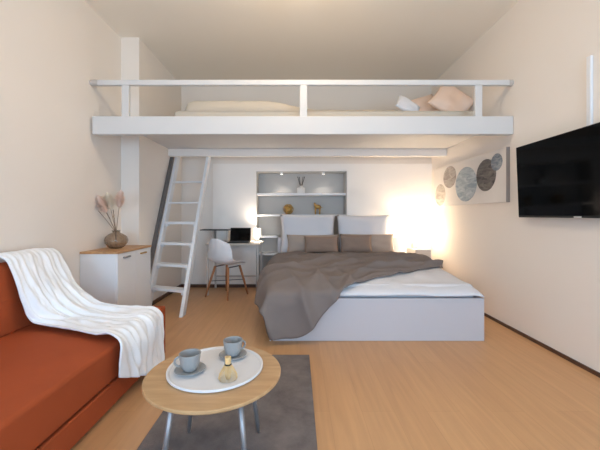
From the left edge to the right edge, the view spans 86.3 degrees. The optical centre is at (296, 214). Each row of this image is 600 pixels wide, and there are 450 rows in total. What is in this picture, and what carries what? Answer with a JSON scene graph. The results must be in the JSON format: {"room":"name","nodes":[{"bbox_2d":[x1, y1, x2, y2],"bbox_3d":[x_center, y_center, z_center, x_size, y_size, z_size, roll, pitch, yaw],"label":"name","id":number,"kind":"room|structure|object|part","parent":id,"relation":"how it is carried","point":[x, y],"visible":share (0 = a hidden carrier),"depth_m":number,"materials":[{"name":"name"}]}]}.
{"room":"studio apartment","nodes":[
{"label":"studio apartment","id":0,"kind":"room"},
{"bbox_2d":[0,0,120,285],"bbox_3d":[-2.110,-0.465,2.160,0.100,3.230,6.720,0,0,0],"label":"wall","id":1,"kind":"structure","parent":0,"point":[53,168],"depth_m":2.75,"materials":[{"name":"paint"}]},
{"bbox_2d":[121,38,180,299],"bbox_3d":[-1.955,-0.465,4.435,0.210,3.230,1.370,0,0,0],"label":"wall","id":2,"kind":"structure","parent":0,"point":[144,162],"depth_m":3.96,"materials":[{"name":"paint"}]},
{"bbox_2d":[152,284,180,305],"bbox_3d":[-1.843,1.125,4.435,0.015,0.050,1.270,0,0,0],"label":"baseboard","id":3,"kind":"structure","parent":2,"relation":"attached to","point":[163,296],"depth_m":4.37,"materials":[{"name":"black wood"}]},
{"bbox_2d":[85,0,518,79],"bbox_3d":[0.045,-2.130,2.110,4.410,0.100,6.820,0,0,0],"label":"ceiling","id":4,"kind":"structure","parent":0,"point":[193,39],"depth_m":3.67,"materials":[{"name":"paint"}]},
{"bbox_2d":[181,86,430,286],"bbox_3d":[0.045,-0.465,5.270,4.210,3.230,0.300,0,0,0],"label":"wall","id":5,"kind":"structure","parent":0,"point":[318,97],"depth_m":5.12,"materials":[{"name":"paint"}]},
{"bbox_2d":[181,284,255,287],"bbox_3d":[-1.251,1.125,5.082,1.198,0.050,0.015,0,0,0],"label":"baseboard","id":6,"kind":"structure","parent":5,"relation":"attached to","point":[182,285],"depth_m":5.07,"materials":[{"name":"wood"}]},
{"bbox_2d":[258,235,277,237],"bbox_3d":[-0.474,0.350,5.235,0.328,0.030,0.240,0,0,0],"label":"wall shelf","id":7,"kind":"object","parent":5,"relation":"attached to","point":[262,236],"visible":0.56,"depth_m":5.12,"materials":[{"name":"white paint"}]},
{"bbox_2d":[259,252,277,254],"bbox_3d":[-0.474,0.630,5.235,0.328,0.030,0.240,0,0,0],"label":"wall shelf","id":8,"kind":"object","parent":5,"relation":"attached to","point":[263,253],"visible":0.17,"depth_m":5.12,"materials":[{"name":"white paint"}]},
{"bbox_2d":[257,215,336,215],"bbox_3d":[0.071,0.007,5.235,1.419,0.030,0.240,0,0,0],"label":"wall shelf","id":9,"kind":"object","parent":5,"relation":"attached to","point":[257,215],"visible":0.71,"depth_m":5.12,"materials":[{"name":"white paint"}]},
{"bbox_2d":[283,204,293,213],"bbox_3d":[-0.140,-0.094,5.210,0.170,0.162,0.168,0,0,0],"label":"ball ornament","id":10,"kind":"object","parent":9,"relation":"on","point":[288,209],"visible":1,"depth_m":5.17,"materials":[{"name":"gold metal"}]},
{"bbox_2d":[314,203,321,213],"bbox_3d":[0.346,-0.106,5.210,0.152,0.194,0.066,0,0,0],"label":"ornament","id":11,"kind":"object","parent":9,"relation":"on","point":[319,207],"visible":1,"depth_m":5.20,"materials":[{"name":"gold metal"}]},
{"bbox_2d":[89,80,513,156],"bbox_3d":[0.045,-1.075,4.142,4.206,0.551,1.946,0,0,0],"label":"platform","id":12,"kind":"object","parent":5,"relation":"attached to","point":[303,135],"visible":1,"depth_m":3.18,"materials":[{"name":"paint"}]},
{"bbox_3d":[-2.022,-1.320,3.200,0.073,0.062,0.062,0,0,0],"label":"rail mount","id":13,"kind":"part","parent":12,"relation":"part of","materials":[{"name":"white metal"}]},
{"bbox_3d":[-1.710,-1.137,3.203,0.072,0.313,0.035,0,0,0],"label":"post","id":14,"kind":"part","parent":12,"relation":"part of","materials":[{"name":"paint"}]},
{"bbox_3d":[0.065,-1.137,3.203,0.072,0.313,0.035,0,0,0],"label":"post","id":15,"kind":"part","parent":12,"relation":"part of","materials":[{"name":"paint"}]},
{"bbox_3d":[0.065,-1.320,3.203,4.110,0.054,0.045,0,0,0],"label":"handrail","id":16,"kind":"part","parent":12,"relation":"part of","materials":[{"name":"paint"}]},
{"bbox_2d":[175,111,472,115],"bbox_3d":[0.325,-1.075,4.225,3.350,0.149,1.450,0,0,0],"label":"mattress","id":17,"kind":"object","parent":12,"relation":"on","point":[177,113],"visible":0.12,"depth_m":3.50,"materials":[{"name":"beige fabric"}]},
{"bbox_2d":[185,101,397,110],"bbox_3d":[-0.050,-1.225,4.225,2.400,0.146,1.350,0,0,0],"label":"duvet","id":18,"kind":"object","parent":17,"relation":"on","point":[195,105],"visible":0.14,"depth_m":3.56,"materials":[{"name":"beige fabric"}]},
{"bbox_2d":[395,95,419,110],"bbox_3d":[1.311,-1.280,3.776,0.353,0.313,0.138,0,0,-4],"label":"pillow","id":19,"kind":"object","parent":17,"relation":"on","point":[403,103],"visible":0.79,"depth_m":3.73,"materials":[{"name":"white fabric"}]},
{"bbox_2d":[411,94,438,110],"bbox_3d":[1.624,-1.374,4.167,0.539,0.464,0.173,0,0,-7],"label":"pillow","id":20,"kind":"object","parent":17,"relation":"on","point":[421,102],"visible":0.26,"depth_m":4.12,"materials":[{"name":"beige fabric"}]},
{"bbox_2d":[427,86,472,110],"bbox_3d":[1.883,-1.378,3.898,0.605,0.584,0.195,0,0,-8],"label":"pillow","id":21,"kind":"object","parent":17,"relation":"on","point":[447,98],"visible":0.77,"depth_m":3.84,"materials":[{"name":"beige fabric"}]},
{"bbox_3d":[1.810,-1.137,3.203,0.072,0.313,0.035,0,0,0],"label":"post","id":22,"kind":"part","parent":12,"relation":"part of","materials":[{"name":"paint"}]},
{"bbox_2d":[257,193,345,195],"bbox_3d":[0.071,-0.333,5.235,1.419,0.035,0.240,0,0,0],"label":"wall shelf","id":23,"kind":"object","parent":5,"relation":"attached to","point":[258,194],"visible":1,"depth_m":5.12,"materials":[{"name":"white paint"}]},
{"bbox_2d":[297,176,304,192],"bbox_3d":[0.066,-0.489,5.210,0.126,0.276,0.124,0,0,0],"label":"reed diffuser","id":24,"kind":"object","parent":23,"relation":"on","point":[300,189],"visible":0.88,"depth_m":5.17,"materials":[{"name":"white ceramic"}]},
{"bbox_2d":[297,186,304,192],"bbox_3d":[0.065,-0.413,5.210,0.124,0.125,0.124,0,0,0],"label":"bottle","id":25,"kind":"object","parent":24,"relation":"attached to","point":[300,189],"depth_m":5.16,"materials":[{"name":"white ceramic"}]},
{"bbox_2d":[213,164,431,283],"bbox_3d":[0.405,0.144,5.105,3.490,1.921,0.030,0,0,0],"label":"wall panel","id":26,"kind":"object","parent":5,"relation":"attached to","point":[402,192],"depth_m":5.09,"materials":[{"name":"white paint"}]},
{"bbox_2d":[70,287,599,449],"bbox_3d":[0.045,1.200,2.110,4.410,0.100,6.820,0,0,0],"label":"floor","id":27,"kind":"structure","parent":0,"point":[505,390],"depth_m":2.08,"materials":[{"name":"laminate"}]},
{"bbox_2d":[0,262,164,449],"bbox_3d":[-1.547,0.734,1.550,0.950,0.832,2.130,0,0,0],"label":"sofa","id":28,"kind":"object","parent":27,"relation":"on","point":[56,384],"visible":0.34,"depth_m":1.65,"materials":[{"name":"fabric"}]},
{"bbox_3d":[-1.941,0.546,1.550,0.161,0.457,1.894,0,0,0],"label":"backrest","id":29,"kind":"part","parent":28,"relation":"part of","materials":[{"name":"fabric"}]},
{"bbox_2d":[0,324,119,449],"bbox_3d":[-1.508,0.877,1.550,0.845,0.210,1.894,0,0,0],"label":"seat cushion","id":30,"kind":"object","parent":28,"relation":"on","point":[49,376],"depth_m":1.60,"materials":[{"name":"fabric"}]},
{"bbox_2d":[0,248,164,377],"bbox_3d":[-1.510,0.674,2.233,1.103,0.852,0.568,0,0,10],"label":"throw","id":31,"kind":"object","parent":28,"relation":"on","point":[49,294],"visible":0.98,"depth_m":2.21,"materials":[{"name":"white fabric"}]},
{"bbox_3d":[-1.542,1.061,1.550,0.915,0.138,1.900,0,0,0],"label":"drawer","id":32,"kind":"part","parent":28,"relation":"part of","materials":[{"name":"fabric"}]},
{"bbox_3d":[-1.546,0.935,2.558,0.948,0.390,0.115,0,0,0],"label":"arm","id":33,"kind":"part","parent":28,"relation":"part of","materials":[{"name":"fabric"}]},
{"bbox_2d":[80,245,151,305],"bbox_3d":[-1.867,0.750,3.373,0.375,0.800,0.703,0,0,0],"label":"sideboard","id":34,"kind":"object","parent":27,"relation":"on","point":[120,276],"visible":0.72,"depth_m":3.08,"materials":[{"name":"white paint"}]},
{"bbox_2d":[104,230,127,248],"bbox_3d":[-1.904,0.256,3.368,0.229,0.186,0.228,0,0,0],"label":"glass vase","id":35,"kind":"object","parent":34,"relation":"on","point":[114,240],"visible":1,"depth_m":3.30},
{"bbox_2d":[94,195,114,228],"bbox_3d":[-1.996,0.061,3.299,0.188,0.547,0.158,0,0,0],"label":"stem","id":36,"kind":"object","parent":35,"relation":"in","point":[100,201],"visible":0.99,"depth_m":3.28,"materials":[{"name":"pink plant"}]},
{"bbox_2d":[103,192,114,226],"bbox_3d":[-1.985,0.044,3.381,0.140,0.581,0.141,0,0,-35],"label":"stem","id":37,"kind":"object","parent":35,"relation":"in","point":[107,196],"visible":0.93,"depth_m":3.37,"materials":[{"name":"beige plant"}]},
{"bbox_2d":[113,190,124,230],"bbox_3d":[-1.858,0.032,3.361,0.146,0.605,0.146,0,0,0],"label":"stem","id":38,"kind":"object","parent":35,"relation":"in","point":[119,201],"visible":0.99,"depth_m":3.34,"materials":[{"name":"pink plant"}]},
{"bbox_3d":[-1.709,0.732,3.203,0.018,0.716,0.340,0,0,0],"label":"door","id":39,"kind":"part","parent":34,"relation":"part of","materials":[{"name":"white paint"}]},
{"bbox_3d":[-1.709,0.732,3.547,0.018,0.716,0.340,0,0,0],"label":"door","id":40,"kind":"part","parent":34,"relation":"part of","materials":[{"name":"white paint"}]},
{"bbox_2d":[151,157,210,317],"bbox_3d":[-1.567,0.103,4.230,0.563,2.094,1.287,0,0,0],"label":"ladder","id":41,"kind":"object","parent":27,"relation":"on","point":[157,264],"visible":0.86,"depth_m":4.15,"materials":[{"name":"white paint"}]},
{"bbox_3d":[-1.826,0.025,4.263,0.044,1.851,0.934,0,0,0],"label":"grab rail","id":42,"kind":"part","parent":41,"relation":"part of","materials":[{"name":"metal"}]},
{"bbox_2d":[205,239,247,300],"bbox_3d":[-1.006,0.737,4.560,0.468,0.832,0.474,0,0,30],"label":"shell chair","id":43,"kind":"object","parent":27,"relation":"on","point":[219,251],"visible":1,"depth_m":4.39,"materials":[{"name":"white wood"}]},
{"bbox_3d":[-1.219,0.936,4.514,0.159,0.433,0.034,0,0,-19],"label":"leg","id":44,"kind":"part","parent":43,"relation":"part of","materials":[{"name":"brown wood"}]},
{"bbox_3d":[-1.058,0.936,4.796,0.034,0.433,0.145,0,0,-19],"label":"leg","id":45,"kind":"part","parent":43,"relation":"part of","materials":[{"name":"brown wood"}]},
{"bbox_3d":[-0.938,0.936,4.353,0.034,0.433,0.159,0,0,-11],"label":"leg","id":46,"kind":"part","parent":43,"relation":"part of","materials":[{"name":"brown wood"}]},
{"bbox_3d":[-0.776,0.936,4.634,0.145,0.433,0.034,0,0,-11],"label":"leg","id":47,"kind":"part","parent":43,"relation":"part of","materials":[{"name":"brown wood"}]},
{"bbox_2d":[137,355,317,449],"bbox_3d":[-0.340,1.143,1.680,0.880,0.011,1.860,0,0,0],"label":"rug","id":48,"kind":"object","parent":27,"relation":"on","point":[286,412],"visible":0.56,"depth_m":1.73,"materials":[{"name":"grey carpet"}]},
{"bbox_2d":[142,345,280,449],"bbox_3d":[-0.384,0.935,1.496,0.616,0.410,0.616,0,0,0],"label":"coffee table","id":49,"kind":"object","parent":48,"relation":"on","point":[156,390],"visible":0.69,"depth_m":1.32,"materials":[{"name":"brown wood"}]},
{"bbox_3d":[-0.544,0.945,1.336,0.027,0.389,0.085,0,0,45],"label":"leg","id":50,"kind":"part","parent":49,"relation":"part of","materials":[{"name":"grey metal"}]},
{"bbox_3d":[-0.542,0.945,1.657,0.028,0.389,0.084,0,0,-41],"label":"leg","id":51,"kind":"part","parent":49,"relation":"part of","materials":[{"name":"grey metal"}]},
{"bbox_2d":[166,346,262,392],"bbox_3d":[-0.385,0.722,1.525,0.444,0.014,0.444,0,0,0],"label":"serving tray","id":52,"kind":"object","parent":49,"relation":"on","point":[248,367],"visible":0.77,"depth_m":1.45,"materials":[{"name":"white ceramic"}]},
{"bbox_2d":[174,362,205,375],"bbox_3d":[-0.494,0.715,1.477,0.140,0.016,0.140,0,0,0],"label":"saucer","id":53,"kind":"object","parent":52,"relation":"on","point":[178,370],"visible":0.64,"depth_m":1.46,"materials":[{"name":"grey ceramic"}]},
{"bbox_2d":[173,348,200,372],"bbox_3d":[-0.497,0.675,1.479,0.106,0.079,0.099,0,0,31],"label":"tea cup","id":54,"kind":"object","parent":53,"relation":"on","point":[189,359],"visible":1,"depth_m":1.45,"materials":[{"name":"grey ceramic"}]},
{"bbox_3d":[-0.550,0.673,1.467,0.032,0.053,0.010,0,0,-10],"label":"handle","id":55,"kind":"part","parent":54,"relation":"part of","materials":[{"name":"grey ceramic"}]},
{"bbox_2d":[218,355,237,382],"bbox_3d":[-0.304,0.673,1.410,0.084,0.097,0.084,0,0,-23],"label":"whisk","id":56,"kind":"object","parent":52,"relation":"on","point":[228,366],"visible":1,"depth_m":1.40,"materials":[{"name":"beige wood"}]},
{"bbox_3d":[-0.304,0.643,1.410,0.029,0.038,0.029,0,0,-23],"label":"handle","id":57,"kind":"part","parent":56,"relation":"part of","materials":[{"name":"brown wood"}]},
{"bbox_2d":[219,349,246,359],"bbox_3d":[-0.327,0.715,1.634,0.140,0.016,0.140,0,0,0],"label":"saucer","id":58,"kind":"object","parent":52,"relation":"on","point":[222,354],"visible":0.58,"depth_m":1.63,"materials":[{"name":"grey ceramic"}]},
{"bbox_2d":[223,336,245,356],"bbox_3d":[-0.326,0.675,1.637,0.099,0.079,0.106,0,0,14],"label":"tea cup","id":59,"kind":"object","parent":58,"relation":"on","point":[233,347],"visible":0.98,"depth_m":1.61,"materials":[{"name":"grey ceramic"}]},
{"bbox_3d":[-0.226,0.945,1.335,0.028,0.389,0.084,0,0,-41],"label":"leg","id":60,"kind":"part","parent":49,"relation":"part of","materials":[{"name":"grey metal"}]},
{"bbox_3d":[-0.224,0.945,1.656,0.085,0.389,0.027,0,0,-45],"label":"leg","id":61,"kind":"part","parent":49,"relation":"part of","materials":[{"name":"grey metal"}]},
{"bbox_2d":[205,241,262,294],"bbox_3d":[-0.920,0.779,4.810,0.780,0.742,0.500,0,0,0],"label":"desk","id":62,"kind":"object","parent":27,"relation":"on","point":[257,243],"visible":0.6,"depth_m":4.58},
{"bbox_3d":[-1.280,0.791,4.590,0.026,0.718,0.026,0,0,0],"label":"leg","id":63,"kind":"part","parent":62,"relation":"part of","materials":[{"name":"white metal"}]},
{"bbox_2d":[200,229,230,241],"bbox_3d":[-1.255,0.315,4.950,0.430,0.185,0.220,0,0,0],"label":"shelf","id":64,"kind":"object","parent":62,"relation":"on","point":[212,230],"visible":0.8,"depth_m":4.90,"materials":[{"name":"metal"}]},
{"bbox_3d":[-1.280,0.321,4.950,0.020,0.172,0.180,0,0,0],"label":"leg","id":65,"kind":"part","parent":64,"relation":"part of","materials":[{"name":"white metal"}]},
{"bbox_3d":[-1.060,0.321,4.950,0.020,0.172,0.180,0,0,0],"label":"leg","id":66,"kind":"part","parent":64,"relation":"part of","materials":[{"name":"white metal"}]},
{"bbox_3d":[-1.280,0.791,5.030,0.026,0.718,0.026,0,0,0],"label":"leg","id":67,"kind":"part","parent":62,"relation":"part of","materials":[{"name":"white metal"}]},
{"bbox_2d":[227,228,250,242],"bbox_3d":[-0.855,0.301,4.742,0.310,0.212,0.264,0,0,0],"label":"laptop","id":68,"kind":"object","parent":62,"relation":"on","point":[237,235],"visible":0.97,"depth_m":4.84,"materials":[{"name":"black glass"}]},
{"bbox_2d":[253,228,260,240],"bbox_3d":[-0.615,0.307,4.950,0.116,0.200,0.116,0,0,0],"label":"table lamp","id":69,"kind":"object","parent":62,"relation":"on","point":[257,231],"visible":1,"depth_m":4.91,"materials":[{"name":"white ceramic"}]},
{"bbox_3d":[-0.615,0.270,4.950,0.116,0.125,0.116,0,0,0],"label":"lamp shade","id":70,"kind":"part","parent":69,"relation":"part of","materials":[{"name":"white fabric"}]},
{"bbox_3d":[-0.560,0.791,4.590,0.026,0.718,0.026,0,0,0],"label":"leg","id":71,"kind":"part","parent":62,"relation":"part of","materials":[{"name":"white metal"}]},
{"bbox_3d":[-0.560,0.791,5.030,0.026,0.718,0.026,0,0,0],"label":"leg","id":72,"kind":"part","parent":62,"relation":"part of","materials":[{"name":"white metal"}]},
{"bbox_2d":[273,237,483,340],"bbox_3d":[0.705,0.750,3.980,2.010,0.800,2.120,0,0,0],"label":"double bed","id":73,"kind":"object","parent":27,"relation":"on","point":[400,317],"visible":0.35,"depth_m":2.92,"materials":[{"name":"paint"}]},
{"bbox_2d":[280,215,334,252],"bbox_3d":[0.165,0.296,4.887,0.841,0.598,0.191,0,0,-2],"label":"bed pillow","id":74,"kind":"object","parent":73,"relation":"on","point":[291,225],"visible":0.61,"depth_m":4.84,"materials":[{"name":"white fabric"}]},
{"bbox_3d":[0.660,0.750,5.010,1.920,0.800,0.060,0,0,0],"label":"headboard","id":75,"kind":"part","parent":73,"relation":"part of","materials":[{"name":"paint"}]},
{"bbox_2d":[337,215,388,251],"bbox_3d":[1.010,0.296,4.891,0.801,0.598,0.193,0,0,3],"label":"bed pillow","id":76,"kind":"object","parent":73,"relation":"on","point":[346,224],"visible":0.53,"depth_m":4.84,"materials":[{"name":"white fabric"}]},
{"bbox_2d":[270,267,483,340],"bbox_3d":[0.712,0.852,3.839,1.993,0.584,1.883,0,0,0],"label":"duvet","id":77,"kind":"object","parent":73,"relation":"on","point":[436,274],"visible":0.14,"depth_m":2.98,"materials":[{"name":"white fabric"}]},
{"bbox_2d":[287,235,337,251],"bbox_3d":[0.234,0.428,4.745,0.782,0.273,0.165,0,0,-3],"label":"bed pillow","id":78,"kind":"object","parent":77,"relation":"on","point":[295,242],"visible":0.35,"depth_m":4.70,"materials":[{"name":"grey fabric"}]},
{"bbox_2d":[254,251,442,339],"bbox_3d":[0.628,0.780,3.703,2.203,0.632,1.842,0,0,0],"label":"blanket","id":79,"kind":"object","parent":77,"relation":"on","point":[294,290],"visible":1,"depth_m":3.10,"materials":[{"name":"grey fabric"}]},
{"bbox_2d":[304,236,338,252],"bbox_3d":[0.354,0.426,4.603,0.500,0.239,0.139,0,0,-2],"label":"cushion","id":80,"kind":"object","parent":79,"relation":"on","point":[312,244],"visible":0.97,"depth_m":4.56,"materials":[{"name":"brown fabric"}]},
{"bbox_2d":[340,235,371,252],"bbox_3d":[0.851,0.416,4.605,0.460,0.258,0.147,0,0,2],"label":"cushion","id":81,"kind":"object","parent":79,"relation":"on","point":[349,243],"visible":0.99,"depth_m":4.56,"materials":[{"name":"brown fabric"}]},
{"bbox_2d":[340,234,393,251],"bbox_3d":[1.041,0.423,4.748,0.802,0.283,0.167,0,0,3],"label":"bed pillow","id":82,"kind":"object","parent":77,"relation":"on","point":[379,242],"visible":0.41,"depth_m":4.69,"materials":[{"name":"beige fabric"}]},
{"bbox_3d":[0.745,0.800,3.987,1.860,0.300,1.975,0,0,0],"label":"mattress","id":83,"kind":"part","parent":73,"relation":"part of","materials":[{"name":"white fabric"}]},
{"bbox_2d":[407,247,431,257],"bbox_3d":[1.860,0.810,4.880,0.250,0.620,0.380,0,0,0],"label":"nightstand","id":84,"kind":"object","parent":27,"relation":"on","point":[420,250],"visible":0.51,"depth_m":4.72,"materials":[{"name":"white paint"}]},
{"bbox_2d":[406,224,422,247],"bbox_3d":[1.780,0.317,4.860,0.240,0.365,0.240,0,0,0],"label":"table lamp","id":85,"kind":"object","parent":84,"relation":"on","point":[413,231],"visible":1,"depth_m":4.77,"materials":[{"name":"white fabric"}]},
{"bbox_3d":[1.780,0.254,4.860,0.240,0.240,0.240,0,0,0],"label":"lamp shade","id":86,"kind":"part","parent":85,"relation":"part of","materials":[{"name":"white fabric"}]},
{"bbox_3d":[1.860,0.635,4.714,0.200,0.190,0.012,0,0,0],"label":"drawer","id":87,"kind":"part","parent":84,"relation":"part of","materials":[{"name":"white wood"}]},
{"bbox_2d":[431,0,599,372],"bbox_3d":[2.200,-0.465,2.160,0.100,3.230,6.720,0,0,0],"label":"wall","id":88,"kind":"structure","parent":0,"point":[539,277],"depth_m":2.91,"materials":[{"name":"paint"}]},
{"bbox_2d":[434,147,509,206],"bbox_3d":[2.129,-0.410,4.079,0.040,0.560,1.702,0,0,0],"label":"wall art","id":89,"kind":"object","parent":88,"relation":"attached to","point":[484,178],"visible":1,"depth_m":3.77,"materials":[{"name":"fabric"}]},
{"bbox_2d":[484,313,599,377],"bbox_3d":[2.144,1.135,1.945,0.012,0.030,6.290,0,0,0],"label":"baseboard","id":90,"kind":"structure","parent":88,"relation":"attached to","point":[541,344],"depth_m":2.72,"materials":[{"name":"wood"}]},
{"bbox_2d":[516,122,599,217],"bbox_3d":[2.086,-0.302,2.417,0.110,0.649,1.115,0,0,0],"label":"television","id":91,"kind":"object","parent":88,"relation":"attached to","point":[558,176],"visible":1,"depth_m":2.47,"materials":[{"name":"black plastic"}]},
{"bbox_2d":[586,55,592,125],"bbox_3d":[2.139,-0.805,2.337,0.021,0.710,0.035,0,0,0],"label":"cover","id":92,"kind":"object","parent":88,"relation":"attached to","point":[589,60],"visible":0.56,"depth_m":2.33,"materials":[{"name":"white paint"}]}
]}

